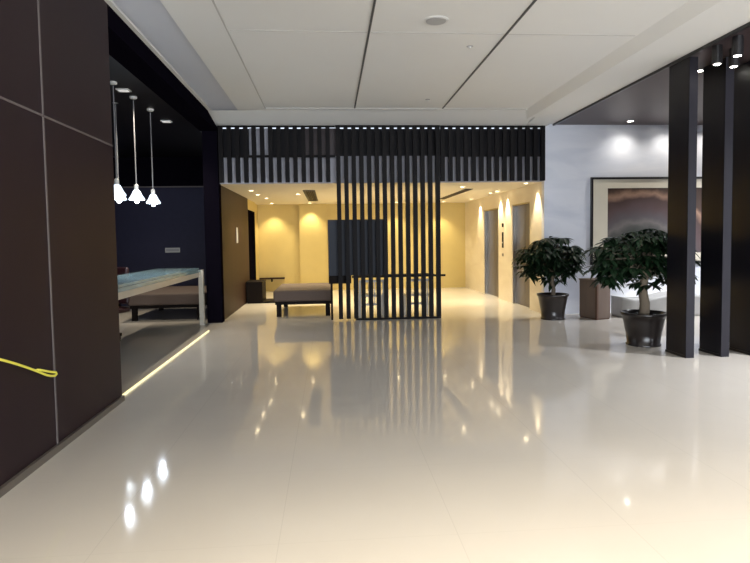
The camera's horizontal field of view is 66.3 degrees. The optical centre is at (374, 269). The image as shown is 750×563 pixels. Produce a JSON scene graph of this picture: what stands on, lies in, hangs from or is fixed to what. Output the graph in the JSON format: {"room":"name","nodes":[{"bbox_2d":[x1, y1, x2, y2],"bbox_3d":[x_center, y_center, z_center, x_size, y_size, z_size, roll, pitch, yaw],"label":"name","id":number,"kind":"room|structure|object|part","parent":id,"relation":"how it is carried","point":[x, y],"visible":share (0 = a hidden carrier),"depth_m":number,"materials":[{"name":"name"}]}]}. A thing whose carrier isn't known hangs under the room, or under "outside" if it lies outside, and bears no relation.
{"room":"lobby","nodes":[
{"label":"lobby","id":0,"kind":"room"},
{"bbox_2d":[0,0,258,485],"bbox_3d":[-2.551,-0.721,4.884,0.300,4.000,24.200,-1,3,-4],"label":"wall","id":1,"kind":"structure","parent":0,"point":[74,33],"depth_m":4.35,"materials":[{"name":"brown wood"}]},
{"bbox_2d":[0,358,57,376],"bbox_3d":[-2.240,0.587,3.496,0.017,0.422,1.255,-1,3,-4],"label":"cord","id":2,"kind":"object","parent":1,"relation":"attached to","point":[1,359],"visible":1,"depth_m":3.83,"materials":[{"name":"yellow"}]},
{"bbox_2d":[0,0,112,443],"bbox_3d":[-1.941,-0.301,-0.882,0.007,3.650,12.580,-1,3,-4],"label":"trim","id":3,"kind":"structure","parent":1,"relation":"attached to","point":[38,8],"depth_m":4.09,"materials":[{"name":"grey metal"}]},
{"bbox_2d":[0,395,124,497],"bbox_3d":[-2.053,1.549,-0.795,0.325,0.050,12.580,-1,3,-4],"label":"baseboard","id":4,"kind":"structure","parent":1,"relation":"attached to","point":[7,486],"depth_m":4.10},
{"bbox_2d":[122,330,208,394],"bbox_3d":[-2.620,1.132,7.561,0.018,0.020,4.150,-1,3,-4],"label":"light strip","id":5,"kind":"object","parent":1,"relation":"attached to","point":[198,338],"depth_m":6.86,"materials":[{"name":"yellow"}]},
{"bbox_2d":[112,0,236,109],"bbox_3d":[-2.110,-2.432,4.278,0.440,0.028,11.080,-1,3,-4],"label":"ceiling","id":6,"kind":"structure","parent":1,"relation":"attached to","point":[150,17],"depth_m":6.53,"materials":[{"name":"white paint"}]},
{"bbox_2d":[248,210,255,279],"bbox_3d":[-3.365,-0.402,15.212,0.210,2.300,1.540,-1,3,-4],"label":"door","id":7,"kind":"structure","parent":1,"relation":"in","point":[251,215],"depth_m":15.28,"materials":[{"name":"black paint"}]},
{"bbox_2d":[109,55,201,156],"bbox_3d":[-4.974,-2.479,8.520,3.900,0.200,10.400,-1,3,-4],"label":"ceiling","id":8,"kind":"structure","parent":0,"point":[179,138],"depth_m":9.85,"materials":[{"name":"black paint"}]},
{"bbox_2d":[110,81,125,199],"bbox_3d":[-3.248,-1.605,7.184,0.216,1.455,0.216,-1,3,-4],"label":"pendant lamp","id":9,"kind":"object","parent":8,"relation":"hanging from","point":[118,191],"visible":0.84,"depth_m":7.17,"materials":[{"name":"white metal"}]},
{"bbox_3d":[-3.250,-1.708,7.179,0.014,1.150,0.014,-1,3,-4],"label":"cord","id":10,"kind":"part","parent":9,"relation":"part of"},
{"bbox_2d":[114,178,118,184],"bbox_3d":[-3.241,-1.099,7.211,0.056,0.090,0.056,-1,3,-4],"label":"socket","id":11,"kind":"object","parent":9,"relation":"attached to","point":[116,181],"depth_m":7.19,"materials":[{"name":"white metal"}]},
{"bbox_3d":[-3.239,-0.991,7.217,0.216,0.146,0.216,-1,3,-4],"label":"lamp shade","id":12,"kind":"part","parent":9,"relation":"part of","materials":[{"name":"white glass"}]},
{"bbox_2d":[114,102,126,202],"bbox_3d":[-3.705,-1.685,8.259,0.216,1.455,0.216,-1,3,-4],"label":"pendant lamp","id":13,"kind":"object","parent":8,"relation":"hanging from","point":[124,197],"visible":0.51,"depth_m":8.24,"materials":[{"name":"white metal"}]},
{"bbox_3d":[-3.706,-1.788,8.254,0.014,1.150,0.014,-1,3,-4],"label":"cord","id":14,"kind":"part","parent":13,"relation":"part of","materials":[{"name":"grey metal"}]},
{"bbox_2d":[115,88,131,91],"bbox_3d":[-3.288,-2.341,7.515,0.160,0.020,0.130,-1,3,-4],"label":"recessed light","id":15,"kind":"object","parent":8,"relation":"in","point":[117,89],"visible":1,"depth_m":7.48,"materials":[{"name":"white metal"}]},
{"bbox_2d":[129,96,144,202],"bbox_3d":[-3.307,-1.643,7.921,0.216,1.455,0.216,-1,3,-4],"label":"pendant lamp","id":16,"kind":"object","parent":8,"relation":"hanging from","point":[136,195],"visible":1,"depth_m":7.90,"materials":[{"name":"white metal"}]},
{"bbox_3d":[-3.308,-1.746,7.915,0.014,1.150,0.014,-1,3,-4],"label":"cord","id":17,"kind":"part","parent":16,"relation":"part of","materials":[{"name":"grey metal"}]},
{"bbox_3d":[-3.297,-1.029,7.953,0.216,0.146,0.216,-1,3,-4],"label":"lamp shade","id":18,"kind":"part","parent":16,"relation":"part of","materials":[{"name":"white glass"}]},
{"bbox_2d":[146,108,160,205],"bbox_3d":[-3.365,-1.682,8.668,0.216,1.455,0.216,-1,3,-4],"label":"pendant lamp","id":19,"kind":"object","parent":8,"relation":"hanging from","point":[153,199],"visible":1,"depth_m":8.65,"materials":[{"name":"white metal"}]},
{"bbox_3d":[-3.367,-1.784,8.662,0.014,1.150,0.014,-1,3,-4],"label":"cord","id":20,"kind":"part","parent":19,"relation":"part of","materials":[{"name":"grey metal"}]},
{"bbox_3d":[-3.356,-1.067,8.700,0.216,0.146,0.216,-1,3,-4],"label":"lamp shade","id":21,"kind":"part","parent":19,"relation":"part of","materials":[{"name":"white"}]},
{"bbox_2d":[160,120,172,122],"bbox_3d":[-3.444,-2.443,9.496,0.160,0.020,0.130,-1,3,-4],"label":"recessed light","id":22,"kind":"object","parent":8,"relation":"in","point":[162,121],"visible":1,"depth_m":9.45,"materials":[{"name":"white metal"}]},
{"bbox_2d":[113,157,205,305],"bbox_3d":[-5.337,-0.894,13.695,3.920,3.500,0.200,-1,3,-4],"label":"wall","id":23,"kind":"structure","parent":0,"point":[144,231],"depth_m":13.60,"materials":[{"name":"black paint"}]},
{"bbox_2d":[121,186,202,187],"bbox_3d":[-5.245,-1.944,13.541,3.720,0.030,0.015,-1,3,-4],"label":"trim","id":24,"kind":"structure","parent":23,"relation":"attached to","point":[121,186],"depth_m":13.54,"materials":[{"name":"grey metal"}]},
{"bbox_2d":[165,248,179,252],"bbox_3d":[-4.803,-0.458,13.636,0.340,0.110,0.016,-1,3,-4],"label":"wall plaque","id":25,"kind":"object","parent":23,"relation":"attached to","point":[167,250],"visible":1,"depth_m":13.63,"materials":[{"name":"grey plastic"}]},
{"bbox_2d":[202,127,224,322],"bbox_3d":[-2.986,-1.015,10.595,0.270,4.000,0.230,-1,3,-4],"label":"pillar","id":26,"kind":"structure","parent":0,"point":[214,280],"depth_m":10.50,"materials":[{"name":"black paint"}]},
{"bbox_2d":[257,203,464,290],"bbox_3d":[-0.353,-0.683,17.238,6.600,2.560,0.350,-1,3,-4],"label":"wall","id":27,"kind":"structure","parent":0,"point":[292,238],"depth_m":17.06,"materials":[{"name":"beige paint"}]},
{"bbox_2d":[259,277,284,281],"bbox_3d":[-3.030,0.303,16.942,0.720,0.120,0.220,-1,3,-4],"label":"wall shelf","id":28,"kind":"object","parent":27,"relation":"attached to","point":[271,278],"visible":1,"depth_m":16.85,"materials":[{"name":"brown wood"}]},
{"bbox_2d":[0,287,749,562],"bbox_3d":[1.079,1.282,5.776,15.400,0.200,25.200,-1,3,-4],"label":"floor","id":29,"kind":"structure","parent":0,"point":[489,429],"depth_m":4.08,"materials":[{"name":"beige tile"}]},
{"bbox_2d":[117,267,129,340],"bbox_3d":[-4.138,0.536,8.846,0.520,1.120,0.530,1,3,24],"label":"office chair","id":30,"kind":"object","parent":29,"relation":"on","point":[120,270],"visible":0.27,"depth_m":8.94,"materials":[{"name":"red leather"}]},
{"bbox_3d":[-4.048,0.249,9.041,0.460,0.570,0.070,1,3,24],"label":"backrest","id":31,"kind":"part","parent":30,"relation":"part of","materials":[{"name":"red leather"}]},
{"bbox_3d":[-4.138,0.636,8.847,0.480,0.080,0.500,1,3,24],"label":"seat","id":32,"kind":"part","parent":30,"relation":"part of","materials":[{"name":"red leather"}]},
{"bbox_2d":[117,268,205,324],"bbox_3d":[-3.313,0.612,8.037,0.820,1.030,4.740,-1,3,-4],"label":"table","id":33,"kind":"object","parent":29,"relation":"on","point":[130,284],"visible":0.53,"depth_m":8.33,"materials":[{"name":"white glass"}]},
{"bbox_3d":[-2.983,0.212,8.012,0.030,0.080,4.600,-1,3,-4],"label":"panel","id":34,"kind":"part","parent":33,"relation":"part of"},
{"bbox_3d":[-3.126,0.503,10.376,0.080,0.995,0.100,-1,3,-4],"label":"panel","id":35,"kind":"part","parent":33,"relation":"part of","materials":[{"name":"white"}]},
{"bbox_2d":[128,286,206,320],"bbox_3d":[-4.066,0.673,11.918,1.420,0.520,1.900,-1,3,-4],"label":"ottoman bench","id":36,"kind":"object","parent":29,"relation":"on","point":[168,296],"visible":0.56,"depth_m":10.99,"materials":[{"name":"beige fabric"}]},
{"bbox_3d":[-4.604,0.869,11.022,0.090,0.240,0.090,-1,3,-4],"label":"leg","id":37,"kind":"part","parent":36,"relation":"part of","materials":[{"name":"brown wood"}]},
{"bbox_2d":[128,286,206,305],"bbox_3d":[-4.068,0.524,11.910,1.420,0.220,1.900,-1,3,-4],"label":"seat cushion","id":38,"kind":"object","parent":36,"relation":"on","point":[168,295],"depth_m":10.99,"materials":[{"name":"beige fabric"}]},
{"bbox_3d":[-4.066,0.663,11.917,1.360,0.060,1.840,-1,3,-4],"label":"seat","id":39,"kind":"part","parent":36,"relation":"part of","materials":[{"name":"brown wood"}]},
{"bbox_3d":[-3.388,0.846,11.116,0.090,0.240,0.090,-1,3,-4],"label":"leg","id":40,"kind":"part","parent":36,"relation":"part of","materials":[{"name":"brown wood"}]},
{"bbox_2d":[246,280,274,303],"bbox_3d":[-2.743,0.536,14.150,0.750,0.520,0.770,-1,3,-4],"label":"base cabinet","id":41,"kind":"object","parent":29,"relation":"on","point":[255,289],"visible":0.97,"depth_m":13.77,"materials":[{"name":"brown wood"}]},
{"bbox_2d":[273,283,330,316],"bbox_3d":[-1.482,0.620,12.219,1.160,0.520,1.900,-1,3,-4],"label":"ottoman bench","id":42,"kind":"object","parent":29,"relation":"on","point":[291,293],"visible":0.91,"depth_m":11.29,"materials":[{"name":"beige fabric"}]},
{"bbox_3d":[-1.891,0.812,11.333,0.090,0.240,0.090,-1,3,-4],"label":"leg","id":43,"kind":"part","parent":42,"relation":"part of","materials":[{"name":"brown wood"}]},
{"bbox_2d":[273,283,330,301],"bbox_3d":[-1.484,0.470,12.211,1.160,0.220,1.900,-1,3,-4],"label":"seat cushion","id":44,"kind":"object","parent":42,"relation":"on","point":[291,292],"depth_m":11.29,"materials":[{"name":"beige fabric"}]},
{"bbox_3d":[-1.482,0.610,12.219,1.100,0.060,1.840,-1,3,-4],"label":"seat","id":45,"kind":"part","parent":42,"relation":"part of","materials":[{"name":"brown wood"}]},
{"bbox_3d":[-0.934,0.794,11.408,0.090,0.240,0.090,-1,3,-4],"label":"leg","id":46,"kind":"part","parent":42,"relation":"part of","materials":[{"name":"brown wood"}]},
{"bbox_2d":[328,219,383,319],"bbox_3d":[-0.316,0.004,10.753,1.100,1.870,0.040,-1,3,-4],"label":"display board","id":47,"kind":"object","parent":29,"relation":"on","point":[332,224],"visible":0.59,"depth_m":10.71,"materials":[{"name":"grey stone"}]},
{"bbox_3d":[-0.322,-0.411,10.731,1.100,1.040,0.030,-1,3,-4],"label":"panel","id":48,"kind":"part","parent":47,"relation":"part of","materials":[{"name":"grey stone"}]},
{"bbox_2d":[358,280,383,317],"bbox_3d":[-0.073,0.552,11.119,0.490,0.730,0.405,-1,3,-4],"label":"chair","id":49,"kind":"object","parent":29,"relation":"on","point":[367,281],"visible":0.66,"depth_m":10.93,"materials":[{"name":"white paint"}]},
{"bbox_3d":[-0.283,0.590,10.921,0.040,0.680,0.040,-1,3,-4],"label":"leg","id":50,"kind":"part","parent":49,"relation":"part of","materials":[{"name":"white paint"}]},
{"bbox_3d":[0.139,0.703,11.322,0.040,0.400,0.040,-1,3,-4],"label":"leg","id":51,"kind":"part","parent":49,"relation":"part of","materials":[{"name":"white paint"}]},
{"bbox_3d":[0.166,0.582,10.956,0.040,0.680,0.040,-1,3,-4],"label":"leg","id":52,"kind":"part","parent":49,"relation":"part of","materials":[{"name":"white paint"}]},
{"bbox_2d":[335,125,445,319],"bbox_3d":[0.309,-0.861,10.695,2.030,3.585,0.155,-1,3,-4],"label":"slatted screen","id":53,"kind":"object","parent":29,"relation":"on","point":[423,275],"visible":1,"depth_m":10.63,"materials":[{"name":"black wood"}]},
{"bbox_3d":[0.234,-2.637,10.585,1.930,0.025,0.070,-1,3,-4],"label":"rail","id":54,"kind":"part","parent":53,"relation":"part of","materials":[{"name":"black metal"}]},
{"bbox_3d":[0.441,0.913,10.779,1.600,0.030,0.120,-1,3,-4],"label":"rail","id":55,"kind":"part","parent":53,"relation":"part of","materials":[{"name":"black metal"}]},
{"bbox_2d":[358,273,433,293],"bbox_3d":[0.392,0.491,11.567,1.580,0.790,0.320,-1,3,-4],"label":"console table","id":56,"kind":"object","parent":29,"relation":"on","point":[411,273],"visible":0.03,"depth_m":11.42,"materials":[{"name":"brown wood"}]},
{"bbox_2d":[404,279,428,316],"bbox_3d":[0.824,0.535,11.189,0.490,0.730,0.405,-1,3,-4],"label":"chair","id":57,"kind":"object","parent":29,"relation":"on","point":[412,280],"visible":0.26,"depth_m":11.04,"materials":[{"name":"white paint"}]},
{"bbox_3d":[0.588,0.695,11.357,0.040,0.400,0.040,-1,3,-4],"label":"leg","id":58,"kind":"part","parent":57,"relation":"part of","materials":[{"name":"white paint"}]},
{"bbox_3d":[0.821,0.479,11.209,0.480,0.040,0.360,-1,3,-4],"label":"seat","id":59,"kind":"part","parent":57,"relation":"part of","materials":[{"name":"white paint"}]},
{"bbox_3d":[1.036,0.686,11.392,0.040,0.400,0.040,-1,3,-4],"label":"leg","id":60,"kind":"part","parent":57,"relation":"part of","materials":[{"name":"white paint"}]},
{"bbox_2d":[511,236,586,319],"bbox_3d":[3.170,0.163,10.441,1.434,1.482,1.025,-1,3,-4],"label":"potted tree","id":61,"kind":"object","parent":29,"relation":"on","point":[552,304],"visible":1,"depth_m":10.27,"materials":[{"name":"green plant"}]},
{"bbox_3d":[3.240,0.672,10.475,0.567,0.460,0.567,-1,3,-4],"label":"pot","id":62,"kind":"part","parent":61,"relation":"part of","materials":[{"name":"grey ceramic"}]},
{"bbox_2d":[579,278,609,319],"bbox_3d":[4.017,0.529,10.509,0.322,0.720,0.484,-2,3,-20],"label":"wooden box","id":63,"kind":"object","parent":29,"relation":"on","point":[594,303],"visible":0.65,"depth_m":10.34,"materials":[{"name":"brown wood"}]},
{"bbox_3d":[4.012,0.184,10.493,0.320,0.030,0.480,-2,3,-20],"label":"lid","id":64,"kind":"part","parent":63,"relation":"part of","materials":[{"name":"brown wood"}]},
{"bbox_3d":[3.958,0.558,10.254,0.032,0.690,0.044,-2,3,-20],"label":"corner post","id":65,"kind":"part","parent":63,"relation":"part of","materials":[{"name":"brown wood"}]},
{"bbox_2d":[579,229,700,347],"bbox_3d":[3.580,0.247,7.902,1.587,1.569,1.117,-1,3,-4],"label":"potted tree","id":66,"kind":"object","parent":29,"relation":"on","point":[643,326],"visible":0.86,"depth_m":7.69,"materials":[{"name":"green plant"}]},
{"bbox_3d":[3.684,0.807,7.886,0.598,0.450,0.598,-1,3,-4],"label":"pot","id":67,"kind":"part","parent":66,"relation":"part of","materials":[{"name":"black ceramic"}]},
{"bbox_2d":[611,291,699,317],"bbox_3d":[5.446,0.642,10.728,1.900,0.429,0.497,-1,3,-4],"label":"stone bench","id":68,"kind":"object","parent":29,"relation":"on","point":[658,300],"visible":0.38,"depth_m":10.51,"materials":[{"name":"white stone"}]},
{"bbox_2d":[665,57,697,357],"bbox_3d":[3.783,-0.730,7.103,0.108,3.600,0.425,-1,3,-4],"label":"column","id":69,"kind":"structure","parent":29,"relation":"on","point":[683,76],"depth_m":7.01,"materials":[{"name":"black wood"}]},
{"bbox_3d":[3.807,1.051,7.213,0.106,0.030,0.394,-1,3,-4],"label":"foot plate","id":70,"kind":"part","parent":69,"relation":"part of","materials":[{"name":"metal"}]},
{"bbox_3d":[3.781,-0.731,7.116,0.090,3.600,0.390,-1,3,-4],"label":"panel","id":71,"kind":"part","parent":69,"relation":"part of","materials":[{"name":"black wood"}]},
{"bbox_2d":[698,57,733,356],"bbox_3d":[4.231,-0.739,7.138,0.108,3.600,0.425,-1,3,-4],"label":"column","id":72,"kind":"structure","parent":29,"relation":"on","point":[718,80],"depth_m":7.05,"materials":[{"name":"black wood"}]},
{"bbox_3d":[4.255,1.043,7.248,0.106,0.030,0.394,-1,3,-4],"label":"foot plate","id":73,"kind":"part","parent":72,"relation":"part of","materials":[{"name":"metal"}]},
{"bbox_3d":[4.229,-0.740,7.151,0.090,3.600,0.390,-1,3,-4],"label":"panel","id":74,"kind":"part","parent":72,"relation":"part of","materials":[{"name":"black wood"}]},
{"bbox_2d":[729,61,749,354],"bbox_3d":[4.640,-0.747,7.170,0.108,3.600,0.425,-1,3,-4],"label":"column","id":75,"kind":"structure","parent":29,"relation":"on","point":[739,341],"depth_m":7.20,"materials":[{"name":"black wood"}]},
{"bbox_3d":[4.664,1.035,7.279,0.106,0.030,0.394,-1,3,-4],"label":"foot plate","id":76,"kind":"part","parent":75,"relation":"part of","materials":[{"name":"metal"}]},
{"bbox_2d":[221,182,538,204],"bbox_3d":[-0.118,-1.875,14.132,6.570,0.140,6.450,-1,3,-4],"label":"ceiling","id":77,"kind":"structure","parent":0,"point":[278,194],"depth_m":12.84,"materials":[{"name":"beige paint"}]},
{"bbox_2d":[303,190,317,200],"bbox_3d":[-1.534,-1.762,13.850,0.260,0.015,3.300,-1,3,-4],"label":"ceiling vent","id":78,"kind":"object","parent":77,"relation":"in","point":[311,195],"visible":1,"depth_m":13.51,"materials":[{"name":"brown metal"}]},
{"bbox_2d":[440,189,471,198],"bbox_3d":[1.917,-1.819,13.969,0.160,0.015,3.100,-1,3,-4],"label":"ceiling vent","id":79,"kind":"object","parent":77,"relation":"in","point":[463,190],"visible":0.91,"depth_m":13.56,"materials":[{"name":"black metal"}]},
{"bbox_2d":[220,156,541,183],"bbox_3d":[0.171,-1.887,10.870,6.100,0.500,0.090,-1,3,-4],"label":"wall","id":80,"kind":"structure","parent":0,"point":[333,178],"depth_m":10.79,"materials":[{"name":"grey paint"}]},
{"bbox_2d":[249,128,267,154],"bbox_3d":[-2.135,-2.354,10.674,0.390,0.520,0.070,-1,3,-4],"label":"trim","id":81,"kind":"structure","parent":80,"relation":"on","point":[257,129],"depth_m":10.64,"materials":[{"name":"grey paint"}]},
{"bbox_2d":[217,126,334,182],"bbox_3d":[-1.784,-2.101,10.483,2.110,1.025,0.090,-1,3,-4],"label":"slatted screen","id":82,"kind":"object","parent":80,"relation":"hanging from","point":[229,156],"visible":1,"depth_m":10.44,"materials":[{"name":"black wood"}]},
{"bbox_3d":[-1.791,-2.600,10.447,2.110,0.025,0.030,-1,3,-4],"label":"rail","id":83,"kind":"part","parent":82,"relation":"part of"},
{"bbox_3d":[-1.786,-2.070,10.515,2.110,0.040,0.030,-1,3,-4],"label":"backing rail","id":84,"kind":"part","parent":82,"relation":"part of","materials":[{"name":"black wood"}]},
{"bbox_2d":[305,128,335,155],"bbox_3d":[-1.018,-2.375,10.761,0.670,0.520,0.070,-1,3,-4],"label":"trim","id":85,"kind":"structure","parent":80,"relation":"on","point":[332,130],"depth_m":10.73,"materials":[{"name":"grey metal"}]},
{"bbox_2d":[223,129,539,155],"bbox_3d":[0.158,-2.402,10.912,6.100,0.523,0.050,-1,3,-4],"label":"wall","id":86,"kind":"structure","parent":0,"point":[224,130],"depth_m":10.90,"materials":[{"name":"black paint"}]},
{"bbox_2d":[104,0,749,128],"bbox_3d":[0.834,-2.391,2.052,6.470,0.265,18.200,-1,3,-4],"label":"ceiling","id":87,"kind":"structure","parent":0,"point":[560,75],"depth_m":6.62,"materials":[{"name":"white paint"}]},
{"bbox_2d":[354,0,375,107],"bbox_3d":[0.316,-2.284,1.313,0.022,0.010,16.800,-1,3,-4],"label":"trim","id":88,"kind":"structure","parent":87,"relation":"attached to","point":[374,2],"depth_m":6.57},
{"bbox_2d":[212,0,525,109],"bbox_3d":[1.050,-2.296,1.387,4.465,0.011,16.832,-1,3,-4],"label":"trim","id":89,"kind":"structure","parent":87,"relation":"attached to","point":[215,6],"depth_m":9.53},
{"bbox_2d":[208,110,557,127],"bbox_3d":[0.213,-2.693,10.329,6.130,0.115,0.910,-1,3,-4],"label":"trim","id":90,"kind":"structure","parent":87,"relation":"attached to","point":[220,117],"depth_m":10.20,"materials":[{"name":"white paint"}]},
{"bbox_2d":[230,30,632,35],"bbox_3d":[0.682,-2.551,6.206,4.420,0.003,0.012,-1,3,-4],"label":"trim","id":91,"kind":"structure","parent":87,"relation":"attached to","point":[230,30],"depth_m":6.21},
{"bbox_2d":[424,16,447,25],"bbox_3d":[0.621,-2.526,5.845,0.250,0.012,0.250,-1,3,-4],"label":"ceiling speaker","id":92,"kind":"object","parent":87,"relation":"attached to","point":[433,20],"visible":1,"depth_m":5.82,"materials":[{"name":"grey plastic"}]},
{"bbox_2d":[426,17,445,24],"bbox_3d":[0.621,-2.526,5.845,0.210,0.012,0.210,-1,3,-4],"label":"grille","id":93,"kind":"object","parent":92,"relation":"attached to","point":[429,20],"depth_m":5.82,"materials":[{"name":"grey plastic"}]},
{"bbox_2d":[442,0,536,108],"bbox_3d":[1.811,-2.312,1.430,0.022,0.010,16.800,-1,3,-4],"label":"trim","id":94,"kind":"structure","parent":87,"relation":"attached to","point":[534,1],"depth_m":6.64,"materials":[{"name":"black metal"}]},
{"bbox_2d":[440,126,544,180],"bbox_3d":[2.213,-2.176,10.795,1.999,1.025,0.090,-1,3,-4],"label":"slatted screen","id":95,"kind":"object","parent":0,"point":[458,155],"visible":1,"depth_m":10.76,"materials":[{"name":"black wood"}]},
{"bbox_3d":[2.209,-2.675,10.754,1.995,0.025,0.040,-1,3,-4],"label":"rail","id":96,"kind":"part","parent":95,"relation":"part of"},
{"bbox_3d":[2.214,-2.146,10.826,1.995,0.040,0.030,-1,3,-4],"label":"backing rail","id":97,"kind":"part","parent":95,"relation":"part of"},
{"bbox_2d":[465,182,541,312],"bbox_3d":[3.087,-0.580,14.316,0.200,2.560,6.320,-1,3,-4],"label":"wall","id":98,"kind":"structure","parent":0,"point":[504,201],"depth_m":13.72,"materials":[{"name":"beige paint"}]},
{"bbox_2d":[484,208,498,296],"bbox_3d":[3.037,-0.428,14.681,0.130,2.220,1.300,-1,3,-4],"label":"door","id":99,"kind":"structure","parent":98,"relation":"in","point":[491,215],"depth_m":14.97,"materials":[{"name":"metal"}]},
{"bbox_2d":[502,223,503,255],"bbox_3d":[3.028,-0.703,13.642,0.018,0.780,0.100,-1,3,-4],"label":"panel","id":100,"kind":"object","parent":98,"relation":"attached to","point":[502,223],"visible":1,"depth_m":13.61,"materials":[{"name":"black metal"}]},
{"bbox_3d":[3.031,-0.699,13.642,0.012,0.370,0.100,-1,3,-4],"label":"plate","id":101,"kind":"part","parent":100,"relation":"part of","materials":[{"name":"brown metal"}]},
{"bbox_2d":[513,202,529,307],"bbox_3d":[3.216,-0.311,12.406,0.130,2.220,1.130,-1,3,-4],"label":"door","id":102,"kind":"structure","parent":98,"relation":"in","point":[521,212],"depth_m":12.67,"materials":[{"name":"metal"}]},
{"bbox_2d":[542,124,702,313],"bbox_3d":[5.772,-1.179,11.257,5.100,4.000,0.130,-1,3,-4],"label":"wall","id":103,"kind":"structure","parent":0,"point":[574,154],"depth_m":11.04,"materials":[{"name":"white paint"}]},
{"bbox_2d":[590,177,701,264],"bbox_3d":[5.543,-0.950,11.161,2.800,1.680,0.050,-1,3,-4],"label":"framed painting","id":104,"kind":"object","parent":103,"relation":"attached to","point":[619,206],"visible":0.4,"depth_m":11.10},
{"bbox_2d":[553,22,749,125],"bbox_3d":[4.090,-2.303,2.087,0.035,0.060,17.750,-1,3,-4],"label":"trim","id":105,"kind":"structure","parent":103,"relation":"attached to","point":[747,25],"depth_m":7.26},
{"bbox_2d":[557,27,749,124],"bbox_3d":[6.449,-2.428,2.267,4.700,0.180,17.750,-1,3,-4],"label":"ceiling","id":106,"kind":"structure","parent":0,"point":[646,102],"depth_m":9.24,"materials":[{"name":"grey paint"}]},
{"bbox_2d":[711,44,722,65],"bbox_3d":[3.863,-2.418,6.488,0.110,0.208,0.110,-1,3,-4],"label":"ceiling spotlight","id":107,"kind":"object","parent":106,"relation":"attached to","point":[717,50],"visible":0.99,"depth_m":6.45,"materials":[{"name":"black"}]},
{"bbox_2d":[728,48,739,67],"bbox_3d":[4.116,-2.427,6.588,0.110,0.208,0.110,-1,3,-4],"label":"ceiling spotlight","id":108,"kind":"object","parent":106,"relation":"attached to","point":[733,62],"visible":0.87,"depth_m":6.56,"materials":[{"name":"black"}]},
{"bbox_2d":[732,35,743,56],"bbox_3d":[3.907,-2.403,6.191,0.110,0.208,0.110,-1,3,-4],"label":"ceiling spotlight","id":109,"kind":"object","parent":106,"relation":"attached to","point":[738,40],"visible":1,"depth_m":6.15,"materials":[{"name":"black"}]},
{"bbox_2d":[729,108,733,338],"bbox_3d":[6.450,-0.820,8.050,3.860,3.600,0.100,-1,3,-4],"label":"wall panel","id":110,"kind":"object","parent":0,"point":[733,108],"depth_m":7.89,"materials":[{"name":"black"}]}
]}

